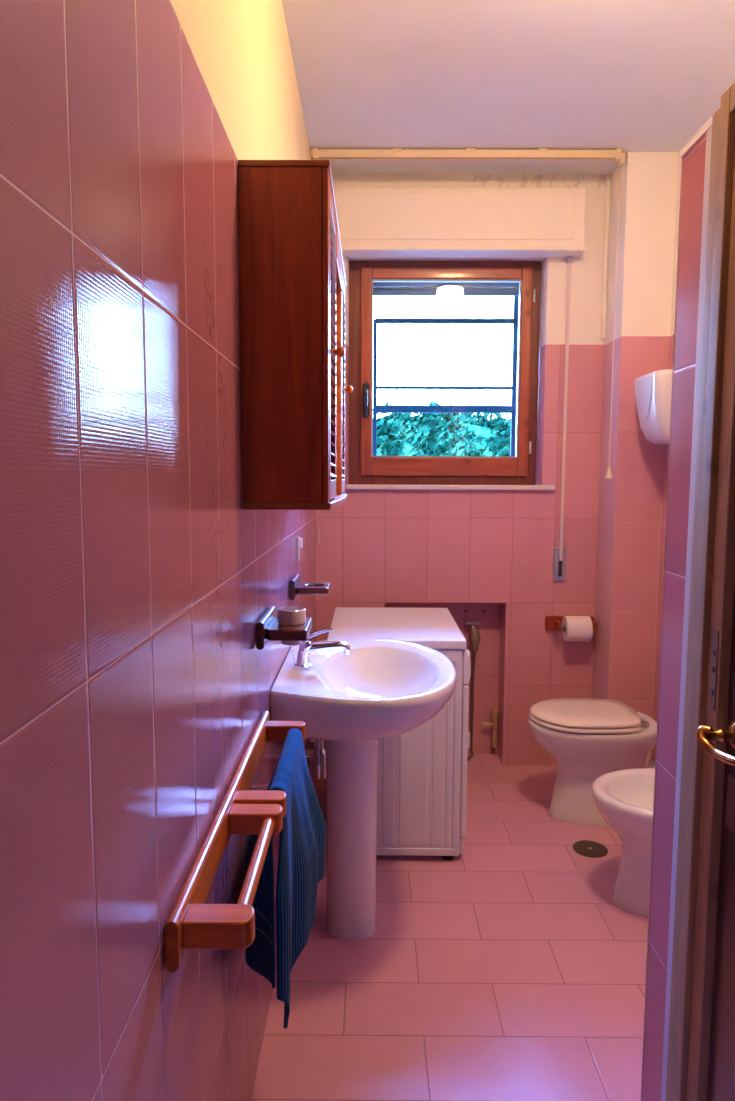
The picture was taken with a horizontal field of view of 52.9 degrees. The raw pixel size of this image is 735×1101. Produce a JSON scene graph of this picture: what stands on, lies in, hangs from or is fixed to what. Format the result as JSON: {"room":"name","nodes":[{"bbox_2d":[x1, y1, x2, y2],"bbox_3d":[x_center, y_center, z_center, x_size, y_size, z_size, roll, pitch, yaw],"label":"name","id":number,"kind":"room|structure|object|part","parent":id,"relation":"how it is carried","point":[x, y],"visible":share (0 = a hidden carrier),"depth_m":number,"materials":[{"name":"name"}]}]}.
{"room":"bathroom","nodes":[
{"label":"bathroom","id":0,"kind":"room"},
{"bbox_2d":[0,0,315,1100],"bbox_3d":[-0.331,-0.106,1.248,0.150,2.740,5.100,0,6,0],"label":"wall","id":1,"kind":"structure","parent":0,"point":[136,581],"depth_m":0.79,"materials":[{"name":"pink tile"}]},
{"bbox_2d":[164,711,305,972],"bbox_3d":[-0.202,0.464,1.364,0.108,0.069,0.850,0,6,0],"label":"towel rail","id":2,"kind":"object","parent":1,"relation":"attached to","point":[191,923],"visible":0.93,"depth_m":1.12,"materials":[{"name":"orange wood"}]},
{"bbox_3d":[-0.196,0.500,0.983,0.092,0.037,0.045,0,6,0],"label":"arm","id":3,"kind":"part","parent":2,"relation":"part of","materials":[{"name":"orange wood"}]},
{"bbox_3d":[-0.194,0.469,1.291,0.092,0.037,0.043,0,6,0],"label":"arm","id":4,"kind":"part","parent":2,"relation":"part of","materials":[{"name":"orange wood"}]},
{"bbox_3d":[-0.170,0.481,1.137,0.021,0.021,0.270,0,6,0],"label":"rod","id":5,"kind":"part","parent":2,"relation":"part of","materials":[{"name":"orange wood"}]},
{"bbox_3d":[-0.194,0.463,1.347,0.092,0.037,0.043,0,6,0],"label":"arm","id":6,"kind":"part","parent":2,"relation":"part of","materials":[{"name":"orange wood"}]},
{"bbox_2d":[245,728,325,1028],"bbox_3d":[-0.171,0.669,1.533,0.155,0.487,0.377,0,6,0],"label":"towel","id":7,"kind":"object","parent":2,"relation":"hanging from","point":[302,839],"visible":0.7,"depth_m":1.46,"materials":[{"name":"blue fabric"}]},
{"bbox_3d":[-0.192,0.424,1.737,0.092,0.037,0.040,0,6,0],"label":"arm","id":8,"kind":"part","parent":2,"relation":"part of","materials":[{"name":"orange wood"}]},
{"bbox_2d":[256,606,311,649],"bbox_3d":[-0.196,0.184,1.782,0.114,0.064,0.212,0,6,0],"label":"holder","id":9,"kind":"object","parent":1,"relation":"attached to","point":[267,627],"visible":0.92,"depth_m":1.70,"materials":[{"name":"brown wood"}]},
{"bbox_3d":[-0.244,0.184,1.783,0.018,0.064,0.212,0,6,0],"label":"wall plate","id":10,"kind":"part","parent":9,"relation":"part of","materials":[{"name":"brown wood"}]},
{"bbox_2d":[266,617,311,640],"bbox_3d":[-0.187,0.188,1.780,0.098,0.026,0.167,0,6,0],"label":"shelf","id":11,"kind":"object","parent":9,"relation":"attached to","point":[275,631],"depth_m":1.70,"materials":[{"name":"brown wood"}]},
{"bbox_2d":[277,606,305,645],"bbox_3d":[-0.183,0.183,1.783,0.069,0.088,0.069,0,6,0],"label":"cup","id":12,"kind":"object","parent":9,"relation":"in","point":[286,615],"visible":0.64,"depth_m":1.76,"materials":[{"name":"white ceramic"}]},
{"bbox_2d":[238,160,352,509],"bbox_3d":[-0.148,-0.464,1.911,0.202,0.676,0.907,0,6,0],"label":"upper cabinet","id":13,"kind":"object","parent":1,"relation":"attached to","point":[292,277],"visible":1,"depth_m":1.47,"materials":[{"name":"brown wood"}]},
{"bbox_3d":[-0.159,-0.794,1.878,0.178,0.012,0.907,0,6,0],"label":"panel","id":14,"kind":"part","parent":13,"relation":"part of","materials":[{"name":"brown wood"}]},
{"bbox_3d":[-0.155,-0.134,1.944,0.192,0.014,0.907,0,6,0],"label":"panel","id":15,"kind":"part","parent":13,"relation":"part of","materials":[{"name":"brown wood"}]},
{"bbox_3d":[-0.083,-0.437,1.627,0.015,0.644,0.276,0,6,0],"label":"door","id":16,"kind":"part","parent":13,"relation":"part of","materials":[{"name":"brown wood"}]},
{"bbox_3d":[-0.082,-0.736,1.597,0.015,0.042,0.208,0,6,0],"label":"door rail","id":17,"kind":"part","parent":13,"relation":"part of","materials":[{"name":"brown wood"}]},
{"bbox_3d":[-0.084,-0.137,1.657,0.015,0.042,0.208,0,6,0],"label":"door rail","id":18,"kind":"part","parent":13,"relation":"part of","materials":[{"name":"brown wood"}]},
{"bbox_3d":[-0.062,-0.425,1.579,0.027,0.024,0.024,0,6,0],"label":"knob","id":19,"kind":"part","parent":13,"relation":"part of","materials":[{"name":"orange wood"}]},
{"bbox_3d":[-0.080,-0.496,2.217,0.015,0.644,0.250,0,6,0],"label":"door","id":20,"kind":"part","parent":13,"relation":"part of","materials":[{"name":"brown wood"}]},
{"bbox_3d":[-0.078,-0.795,2.187,0.015,0.042,0.182,0,6,0],"label":"door rail","id":21,"kind":"part","parent":13,"relation":"part of","materials":[{"name":"brown wood"}]},
{"bbox_3d":[-0.058,-0.493,2.263,0.027,0.024,0.024,0,6,0],"label":"knob","id":22,"kind":"part","parent":13,"relation":"part of","materials":[{"name":"orange wood"}]},
{"bbox_2d":[297,536,302,560],"bbox_3d":[-0.240,-0.007,2.641,0.016,0.085,0.055,0,6,0],"label":"socket","id":23,"kind":"object","parent":1,"relation":"attached to","point":[299,540],"visible":1,"depth_m":2.62,"materials":[{"name":"white plastic"}]},
{"bbox_3d":[-0.245,-0.007,2.641,0.005,0.085,0.055,0,6,0],"label":"plate","id":24,"kind":"part","parent":23,"relation":"part of","materials":[{"name":"white plastic"}]},
{"bbox_2d":[289,573,330,599],"bbox_3d":[-0.187,0.119,2.438,0.124,0.064,0.175,0,6,0],"label":"holder","id":25,"kind":"object","parent":1,"relation":"attached to","point":[296,587],"visible":1,"depth_m":2.37,"materials":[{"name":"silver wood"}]},
{"bbox_3d":[-0.240,0.118,2.438,0.018,0.064,0.175,0,6,0],"label":"wall plate","id":26,"kind":"part","parent":25,"relation":"part of","materials":[{"name":"brown wood"}]},
{"bbox_2d":[295,582,330,594],"bbox_3d":[-0.178,0.124,2.433,0.108,0.022,0.135,0,6,0],"label":"shelf","id":27,"kind":"object","parent":25,"relation":"attached to","point":[301,588],"depth_m":2.37,"materials":[{"name":"brown wood"}]},
{"bbox_2d":[252,753,647,1100],"bbox_3d":[0.502,1.313,1.460,1.900,0.120,5.250,0,6,0],"label":"floor","id":28,"kind":"structure","parent":0,"point":[507,968],"depth_m":2.06,"materials":[{"name":"pink tile"}]},
{"bbox_2d":[271,628,455,939],"bbox_3d":[0.003,0.698,2.225,0.509,0.947,0.704,0,6,0],"label":"washbasin","id":29,"kind":"object","parent":28,"relation":"on","point":[350,695],"visible":0.88,"depth_m":2.20,"materials":[{"name":"white ceramic"}]},
{"bbox_2d":[291,628,350,667],"bbox_3d":[-0.136,0.284,2.170,0.176,0.113,0.054,0,6,0],"label":"faucet","id":30,"kind":"object","parent":29,"relation":"on","point":[307,648],"depth_m":2.16,"materials":[{"name":"silver metal"}]},
{"bbox_2d":[271,639,455,741],"bbox_3d":[0.004,0.428,2.199,0.509,0.180,0.704,0,6,0],"label":"basin","id":31,"kind":"object","parent":29,"relation":"in","point":[382,689],"depth_m":2.01,"materials":[{"name":"white ceramic"}]},
{"bbox_2d":[327,607,470,859],"bbox_3d":[0.126,0.690,2.951,0.539,0.820,0.652,0,6,0],"label":"washing machine","id":32,"kind":"object","parent":28,"relation":"on","point":[422,771],"visible":0.64,"depth_m":2.65,"materials":[{"name":"white metal"}]},
{"bbox_3d":[0.103,0.298,2.912,0.491,0.032,0.652,0,6,0],"label":"lid","id":33,"kind":"part","parent":32,"relation":"part of","materials":[{"name":"white plastic"}]},
{"bbox_3d":[0.098,0.727,2.637,0.467,0.757,0.007,0,6,0],"label":"panel","id":34,"kind":"part","parent":32,"relation":"part of","materials":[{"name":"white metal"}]},
{"bbox_3d":[0.343,1.040,2.985,0.011,0.062,0.622,0,6,0],"label":"kick plate","id":35,"kind":"part","parent":32,"relation":"part of","materials":[{"name":"white plastic"}]},
{"bbox_3d":[0.349,0.725,2.955,0.021,0.560,0.636,0,6,0],"label":"panel","id":36,"kind":"part","parent":32,"relation":"part of","materials":[{"name":"white metal"}]},
{"bbox_3d":[0.353,0.380,2.920,0.027,0.124,0.636,0,6,0],"label":"control panel","id":37,"kind":"part","parent":32,"relation":"part of","materials":[{"name":"white plastic"}]},
{"bbox_3d":[0.382,0.716,2.798,0.010,0.060,0.030,0,6,0],"label":"door handle","id":38,"kind":"part","parent":32,"relation":"part of","materials":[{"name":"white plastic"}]},
{"bbox_2d":[573,840,607,857],"bbox_3d":[0.837,1.120,2.776,0.128,0.004,0.128,0,6,0],"label":"floor drain","id":39,"kind":"object","parent":28,"relation":"on","point":[587,848],"visible":1,"depth_m":2.77,"materials":[{"name":"brown metal"}]},
{"bbox_2d":[528,698,656,825],"bbox_3d":[0.971,0.871,3.041,0.623,0.448,0.360,0,6,0],"label":"toilet","id":40,"kind":"object","parent":28,"relation":"on","point":[587,739],"visible":0.86,"depth_m":2.94,"materials":[{"name":"white ceramic"}]},
{"bbox_3d":[0.881,0.683,3.023,0.433,0.016,0.356,0,6,0],"label":"seat","id":41,"kind":"part","parent":40,"relation":"part of","materials":[{"name":"beige plastic"}]},
{"bbox_3d":[0.880,0.659,3.021,0.425,0.022,0.350,0,6,0],"label":"lid","id":42,"kind":"part","parent":40,"relation":"part of","materials":[{"name":"beige plastic"}]},
{"bbox_2d":[592,768,654,915],"bbox_3d":[0.997,0.929,2.399,0.534,0.460,0.382,0,6,0],"label":"bidet","id":43,"kind":"object","parent":28,"relation":"on","point":[624,799],"visible":0.37,"depth_m":2.37,"materials":[{"name":"white ceramic"}]},
{"bbox_2d":[316,174,605,764],"bbox_3d":[0.524,-0.340,3.614,1.532,2.740,0.334,0,6,0],"label":"wall","id":44,"kind":"structure","parent":0,"point":[473,551],"depth_m":3.48,"materials":[{"name":"pink tile"}]},
{"bbox_2d":[317,527,319,544],"bbox_3d":[-0.231,-0.070,3.473,0.013,0.085,0.006,0,6,0],"label":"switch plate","id":45,"kind":"object","parent":44,"relation":"attached to","point":[318,528],"visible":1,"depth_m":3.47,"materials":[{"name":"pink plastic"}]},
{"bbox_2d":[349,261,540,484],"bbox_3d":[0.359,-0.831,3.488,0.897,1.038,0.130,0,6,0],"label":"window","id":46,"kind":"structure","parent":44,"relation":"in","point":[519,469],"depth_m":3.48,"materials":[{"name":"brown wood"}]},
{"bbox_3d":[-0.007,-0.708,3.480,0.030,0.165,0.010,0,6,0],"label":"handle","id":47,"kind":"part","parent":46,"relation":"part of","materials":[{"name":"silver metal"}]},
{"bbox_2d":[373,282,518,295],"bbox_3d":[0.367,-1.299,3.583,0.865,0.124,0.024,0,6,0],"label":"roller shutter","id":48,"kind":"object","parent":46,"relation":"attached to","point":[379,288],"visible":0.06,"depth_m":3.58,"materials":[{"name":"white plastic"}]},
{"bbox_2d":[373,296,518,455],"bbox_3d":[0.388,-0.860,3.681,0.721,1.020,0.030,0,6,0],"label":"screen frame","id":49,"kind":"object","parent":44,"relation":"attached to","point":[511,408],"visible":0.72,"depth_m":3.68,"materials":[{"name":"metal"}]},
{"bbox_2d":[345,484,554,489],"bbox_3d":[0.384,-0.300,3.505,0.972,0.022,0.160,0,6,0],"label":"windowsill","id":50,"kind":"structure","parent":44,"relation":"attached to","point":[348,486],"depth_m":3.43,"materials":[{"name":"stone"}]},
{"bbox_2d":[334,188,585,256],"bbox_3d":[0.361,-1.455,3.281,1.196,0.265,0.107,0,6,0],"label":"box","id":51,"kind":"object","parent":44,"relation":"attached to","point":[373,222],"visible":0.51,"depth_m":3.23,"materials":[{"name":"white paint"}]},
{"bbox_3d":[0.347,-1.462,3.231,1.112,0.197,0.008,0,6,0],"label":"lid","id":52,"kind":"part","parent":51,"relation":"part of","materials":[{"name":"white paint"}]},
{"bbox_2d":[466,621,479,651],"bbox_3d":[0.522,0.420,3.633,0.071,0.144,0.070,4,7,36],"label":"tap","id":53,"kind":"object","parent":44,"relation":"attached to","point":[474,635],"visible":1,"depth_m":3.61,"materials":[{"name":"grey metal"}]},
{"bbox_2d":[467,651,474,760],"bbox_3d":[0.357,0.779,3.479,0.053,0.544,0.561,5,8,41],"label":"hose","id":54,"kind":"object","parent":53,"relation":"attached to","point":[470,756],"visible":0.55,"depth_m":3.67,"materials":[{"name":"white plastic"}]},
{"bbox_2d":[482,709,498,750],"bbox_3d":[0.611,0.898,3.690,0.082,0.218,0.057,0,6,0],"label":"valve","id":55,"kind":"object","parent":44,"relation":"attached to","point":[494,713],"visible":1,"depth_m":3.67,"materials":[{"name":"metal"}]},
{"bbox_2d":[482,722,492,726],"bbox_3d":[0.602,0.864,3.676,0.064,0.025,0.024,0,6,0],"label":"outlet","id":56,"kind":"object","parent":55,"relation":"attached to","point":[483,723],"depth_m":3.67,"materials":[{"name":"white plastic"}]},
{"bbox_2d":[553,256,572,580],"bbox_3d":[0.908,-0.591,3.406,0.058,1.479,0.026,0,6,0],"label":"strap","id":57,"kind":"object","parent":44,"relation":"attached to","point":[559,565],"visible":1,"depth_m":3.42,"materials":[{"name":"white fabric"}]},
{"bbox_3d":[0.905,0.065,3.477,0.058,0.159,0.014,0,6,0],"label":"winder plate","id":58,"kind":"part","parent":57,"relation":"part of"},
{"bbox_2d":[545,616,596,630],"bbox_3d":[0.958,0.349,3.462,0.228,0.067,0.099,0,6,0],"label":"toilet paper holder","id":59,"kind":"object","parent":44,"relation":"attached to","point":[551,622],"visible":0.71,"depth_m":3.49,"materials":[{"name":"brown wood"}]},
{"bbox_3d":[0.889,0.348,3.454,0.020,0.038,0.083,0,6,0],"label":"holder arm","id":60,"kind":"part","parent":59,"relation":"part of","materials":[{"name":"brown wood"}]},
{"bbox_2d":[562,616,592,641],"bbox_3d":[0.973,0.363,3.433,0.113,0.118,0.118,0,6,0],"label":"toilet roll","id":61,"kind":"object","parent":59,"relation":"hanging from","point":[578,628],"visible":0.98,"depth_m":3.38,"materials":[{"name":"paper"}]},
{"bbox_3d":[1.050,0.349,3.453,0.023,0.038,0.083,0,6,0],"label":"holder arm","id":62,"kind":"part","parent":59,"relation":"part of","materials":[{"name":"brown wood"}]},
{"bbox_2d":[282,0,734,174],"bbox_3d":[0.513,-1.526,1.101,1.900,0.120,5.100,0,6,0],"label":"ceiling","id":63,"kind":"structure","parent":0,"point":[628,75],"depth_m":2.50,"materials":[{"name":"paint"}]},
{"bbox_2d":[311,148,621,161],"bbox_3d":[0.406,-1.641,3.064,1.282,0.041,0.040,0,6,0],"label":"rail","id":64,"kind":"object","parent":63,"relation":"attached to","point":[395,153],"visible":0.94,"depth_m":3.05,"materials":[{"name":"beige metal"}]},
{"bbox_2d":[605,153,625,477],"bbox_3d":[1.061,-0.990,3.173,0.044,1.354,0.044,0,6,0],"label":"pull cord","id":65,"kind":"object","parent":63,"relation":"hanging from","point":[621,162],"visible":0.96,"depth_m":3.17,"materials":[{"name":"white fabric"}]},
{"bbox_3d":[1.059,-0.341,3.238,0.034,0.050,0.034,0,6,0],"label":"bell handle","id":66,"kind":"part","parent":65,"relation":"part of","materials":[{"name":"beige plastic"}]},
{"bbox_3d":[1.061,-1.000,3.172,0.004,1.285,0.004,0,6,0],"label":"cord","id":67,"kind":"part","parent":65,"relation":"part of","materials":[{"name":"white fabric"}]},
{"bbox_2d":[592,152,677,759],"bbox_3d":[1.185,-0.309,3.330,0.207,2.740,0.231,0,6,0],"label":"wall pillar","id":68,"kind":"structure","parent":0,"point":[631,501],"depth_m":3.22,"materials":[{"name":"pink tile"}]},
{"bbox_2d":[601,173,610,338],"bbox_3d":[1.075,-1.324,3.331,0.021,0.719,0.021,0,6,0],"label":"pipe","id":69,"kind":"object","parent":68,"relation":"attached to","point":[608,175],"visible":1,"depth_m":3.32,"materials":[{"name":"white paint"}]},
{"bbox_2d":[641,133,706,1100],"bbox_3d":[0.657,0.242,1.478,0.100,2.008,0.110,0,6,0],"label":"wall partition","id":70,"kind":"structure","parent":0,"point":[693,164],"depth_m":1.47,"materials":[{"name":"pink tile"}]},
{"bbox_2d":[661,126,711,1100],"bbox_3d":[0.654,0.249,1.405,0.104,2.008,0.036,0,6,0],"label":"trim","id":71,"kind":"structure","parent":70,"relation":"attached to","point":[709,131],"depth_m":1.39,"materials":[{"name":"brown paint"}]},
{"bbox_2d":[652,115,712,759],"bbox_3d":[1.352,-0.099,1.239,0.150,2.740,5.100,0,6,0],"label":"wall","id":72,"kind":"structure","parent":0,"point":[679,164],"depth_m":3.17,"materials":[{"name":"pink tile"}]},
{"bbox_2d":[634,369,672,445],"bbox_3d":[1.194,-0.567,2.971,0.186,0.286,0.271,0,6,0],"label":"dryer","id":73,"kind":"object","parent":72,"relation":"attached to","point":[653,390],"visible":0.57,"depth_m":2.89,"materials":[{"name":"white plastic"}]},
{"bbox_3d":[0.652,0.371,0.131,0.095,2.020,2.595,0,6,0],"label":"wall","id":74,"kind":"structure","parent":0,"visible":0},
{"bbox_2d":[666,81,734,1100],"bbox_3d":[0.626,0.290,0.887,0.154,2.030,0.995,0,6,0],"label":"door","id":75,"kind":"structure","parent":74,"relation":"in","point":[701,1041],"depth_m":1.29,"materials":[{"name":"wood"}]},
{"bbox_3d":[0.652,0.288,1.289,0.106,1.955,0.044,0,6,0],"label":"frame","id":76,"kind":"part","parent":75,"relation":"part of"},
{"bbox_3d":[0.600,0.206,1.276,0.004,0.140,0.019,0,6,0],"label":"strike plate","id":77,"kind":"part","parent":75,"relation":"part of","materials":[{"name":"silver metal"}]},
{"bbox_3d":[0.565,0.318,1.189,0.030,0.039,0.128,0,6,0],"label":"lever","id":78,"kind":"part","parent":75,"relation":"part of","materials":[{"name":"gold metal"}]},
{"bbox_3d":[0.592,0.309,1.230,0.046,0.048,0.048,0,6,0],"label":"handle","id":79,"kind":"part","parent":75,"relation":"part of","materials":[{"name":"gold metal"}]},
{"label":"outside","id":80,"kind":"structure","parent":0,"visible":0},
{"bbox_2d":[371,401,510,457],"bbox_3d":[0.601,1.089,7.491,4.907,5.135,2.469,0,6,0],"label":"tree","id":81,"kind":"object","parent":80,"point":[398,434],"visible":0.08,"depth_m":6.82,"materials":[{"name":"green plant"}]}
]}

